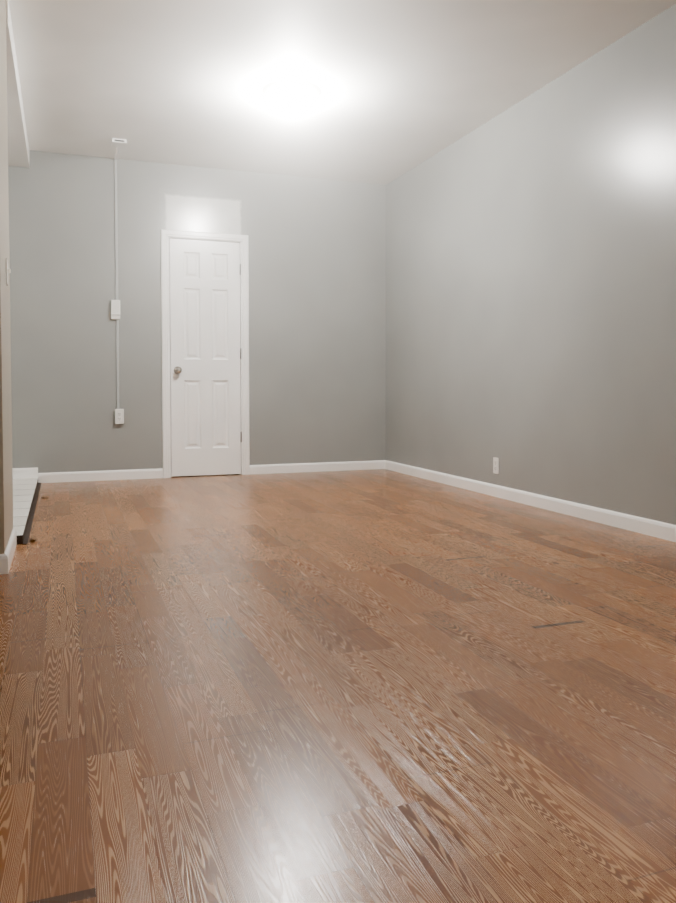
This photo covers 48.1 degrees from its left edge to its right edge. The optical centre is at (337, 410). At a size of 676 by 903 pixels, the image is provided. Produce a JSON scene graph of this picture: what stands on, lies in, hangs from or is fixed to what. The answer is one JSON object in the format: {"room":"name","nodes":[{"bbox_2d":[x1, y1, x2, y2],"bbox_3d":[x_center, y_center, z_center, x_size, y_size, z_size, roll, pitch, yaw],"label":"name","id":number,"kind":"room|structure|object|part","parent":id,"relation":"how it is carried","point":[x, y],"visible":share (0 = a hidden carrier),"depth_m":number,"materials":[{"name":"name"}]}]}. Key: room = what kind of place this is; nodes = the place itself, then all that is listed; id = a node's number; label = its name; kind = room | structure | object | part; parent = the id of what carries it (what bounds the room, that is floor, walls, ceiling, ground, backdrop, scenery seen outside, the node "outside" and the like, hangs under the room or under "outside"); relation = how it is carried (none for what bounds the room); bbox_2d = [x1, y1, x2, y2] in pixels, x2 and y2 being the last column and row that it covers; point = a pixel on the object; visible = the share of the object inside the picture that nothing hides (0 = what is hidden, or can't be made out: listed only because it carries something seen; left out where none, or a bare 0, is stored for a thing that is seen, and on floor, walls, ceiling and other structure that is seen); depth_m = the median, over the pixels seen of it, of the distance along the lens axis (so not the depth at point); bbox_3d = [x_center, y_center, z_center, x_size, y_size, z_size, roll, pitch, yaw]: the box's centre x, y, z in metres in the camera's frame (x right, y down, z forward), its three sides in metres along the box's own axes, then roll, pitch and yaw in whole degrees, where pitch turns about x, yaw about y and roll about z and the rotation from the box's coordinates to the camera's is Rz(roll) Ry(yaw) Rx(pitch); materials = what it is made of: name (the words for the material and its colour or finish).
{"room":"empty room","nodes":[
{"label":"empty room","id":0,"kind":"room"},
{"bbox_2d":[0,0,12,553],"bbox_3d":[-2.180,-0.654,3.150,1.463,2.664,0.610,-1,2,-20],"label":"wall","id":1,"kind":"structure","parent":0,"point":[6,499],"depth_m":3.36,"materials":[{"name":"paint"}]},
{"bbox_2d":[6,258,10,285],"bbox_3d":[-1.506,-0.633,3.463,0.018,0.116,0.072,-1,2,-20],"label":"light switch","id":2,"kind":"object","parent":1,"relation":"attached to","point":[8,270],"visible":1,"depth_m":3.44,"materials":[{"name":"white plastic"}]},
{"bbox_2d":[0,528,16,573],"bbox_3d":[-2.168,0.636,3.183,1.477,0.082,0.619,-1,2,-20],"label":"baseboard","id":3,"kind":"structure","parent":1,"relation":"attached to","point":[6,558],"depth_m":3.23,"materials":[{"name":"white paint"}]},
{"bbox_2d":[6,0,29,167],"bbox_3d":[-2.717,-1.961,4.596,1.472,0.139,2.548,-1,2,-20],"label":"soffit","id":4,"kind":"structure","parent":0,"point":[18,150],"depth_m":4.85,"materials":[{"name":"white paint"}]},
{"bbox_2d":[8,150,385,472],"bbox_3d":[-1.720,-0.756,6.426,4.568,2.664,0.140,-1,2,-20],"label":"wall","id":5,"kind":"structure","parent":0,"point":[317,320],"depth_m":6.41,"materials":[{"name":"grey paint"}]},
{"bbox_2d":[13,467,162,482],"bbox_3d":[-2.666,0.526,6.038,2.494,0.127,0.014,-1,2,-20],"label":"baseboard","id":6,"kind":"structure","parent":5,"relation":"attached to","point":[56,477],"depth_m":6.25,"materials":[{"name":"white paint"}]},
{"bbox_2d":[111,138,126,423],"bbox_3d":[-1.752,-0.979,6.047,0.108,2.195,0.536,-1,2,-20],"label":"conduit","id":7,"kind":"object","parent":5,"relation":"attached to","point":[118,144],"visible":1,"depth_m":6.28,"materials":[{"name":"paint"}]},
{"bbox_2d":[111,300,119,318],"bbox_3d":[-1.842,-0.837,6.277,0.073,0.157,0.052,-1,2,-20],"label":"switch","id":8,"kind":"object","parent":7,"relation":"attached to","point":[115,304],"depth_m":6.26,"materials":[{"name":"white plastic"}]},
{"bbox_2d":[115,409,123,423],"bbox_3d":[-1.823,0.049,6.317,0.070,0.124,0.039,-1,2,-20],"label":"outlet","id":9,"kind":"object","parent":7,"relation":"attached to","point":[119,413],"depth_m":6.30,"materials":[{"name":"white plastic"}]},
{"bbox_2d":[159,188,245,234],"bbox_3d":[-1.156,-1.706,6.527,0.747,0.355,0.001,-1,2,-20],"label":"panel","id":10,"kind":"object","parent":5,"relation":"attached to","point":[197,211],"depth_m":6.52,"materials":[{"name":"paint"}]},
{"bbox_2d":[169,238,240,476],"bbox_3d":[-1.138,-0.452,6.556,0.604,2.030,0.107,-1,2,-20],"label":"door","id":11,"kind":"structure","parent":5,"relation":"in","point":[205,357],"depth_m":6.57,"materials":[{"name":"white paint"}]},
{"bbox_3d":[-1.362,-0.344,6.460,0.066,0.066,0.072,-1,2,-20],"label":"door knob","id":12,"kind":"part","parent":11,"relation":"part of","materials":[{"name":"silver metal"}]},
{"bbox_2d":[161,229,249,477],"bbox_3d":[-1.164,-0.484,6.626,0.755,2.106,0.159,-1,2,-20],"label":"door frame","id":13,"kind":"structure","parent":5,"relation":"attached to","point":[166,234],"depth_m":6.52,"materials":[{"name":"white paint"}]},
{"bbox_2d":[250,460,381,473],"bbox_3d":[-0.179,0.518,6.943,1.290,0.082,0.014,-1,2,-20],"label":"baseboard","id":14,"kind":"structure","parent":5,"relation":"attached to","point":[376,464],"depth_m":6.93,"materials":[{"name":"white paint"}]},
{"bbox_2d":[0,469,675,902],"bbox_3d":[-0.201,0.752,2.297,4.848,0.100,9.020,-1,2,-20],"label":"floor","id":15,"kind":"structure","parent":0,"point":[378,685],"depth_m":1.89,"materials":[{"name":"laminate"}]},
{"bbox_2d":[13,478,37,544],"bbox_3d":[-2.698,0.609,4.680,1.505,0.045,2.548,-1,2,-20],"label":"platform","id":16,"kind":"object","parent":15,"relation":"on","point":[24,490],"visible":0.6,"depth_m":4.80,"materials":[{"name":"white"}]},
{"bbox_2d":[23,483,40,544],"bbox_3d":[-1.975,0.621,4.926,0.022,0.004,2.554,-1,2,-20],"label":"strip","id":17,"kind":"object","parent":15,"relation":"on","point":[27,533],"visible":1,"depth_m":4.49,"materials":[{"name":"black"}]},
{"bbox_2d":[8,0,675,184],"bbox_3d":[-0.204,-2.021,2.212,4.848,0.120,9.020,-1,2,-20],"label":"ceiling","id":18,"kind":"structure","parent":0,"point":[403,86],"depth_m":4.54,"materials":[{"name":"white paint"}]},
{"bbox_2d":[386,4,675,524],"bbox_3d":[2.010,-0.657,3.058,0.140,2.664,9.020,-1,2,-20],"label":"wall","id":19,"kind":"structure","parent":0,"point":[531,292],"depth_m":4.71,"materials":[{"name":"grey paint"}]},
{"bbox_2d":[493,457,498,473],"bbox_3d":[1.113,0.388,5.345,0.009,0.114,0.070,-1,2,-20],"label":"electrical outlet","id":20,"kind":"object","parent":19,"relation":"attached to","point":[495,465],"visible":1,"depth_m":5.34,"materials":[{"name":"white plastic"}]},
{"bbox_2d":[382,460,675,541],"bbox_3d":[1.939,0.634,3.072,0.014,0.082,8.740,-1,2,-20],"label":"baseboard","id":21,"kind":"structure","parent":19,"relation":"attached to","point":[654,528],"depth_m":4.72,"materials":[{"name":"white paint"}]}
]}

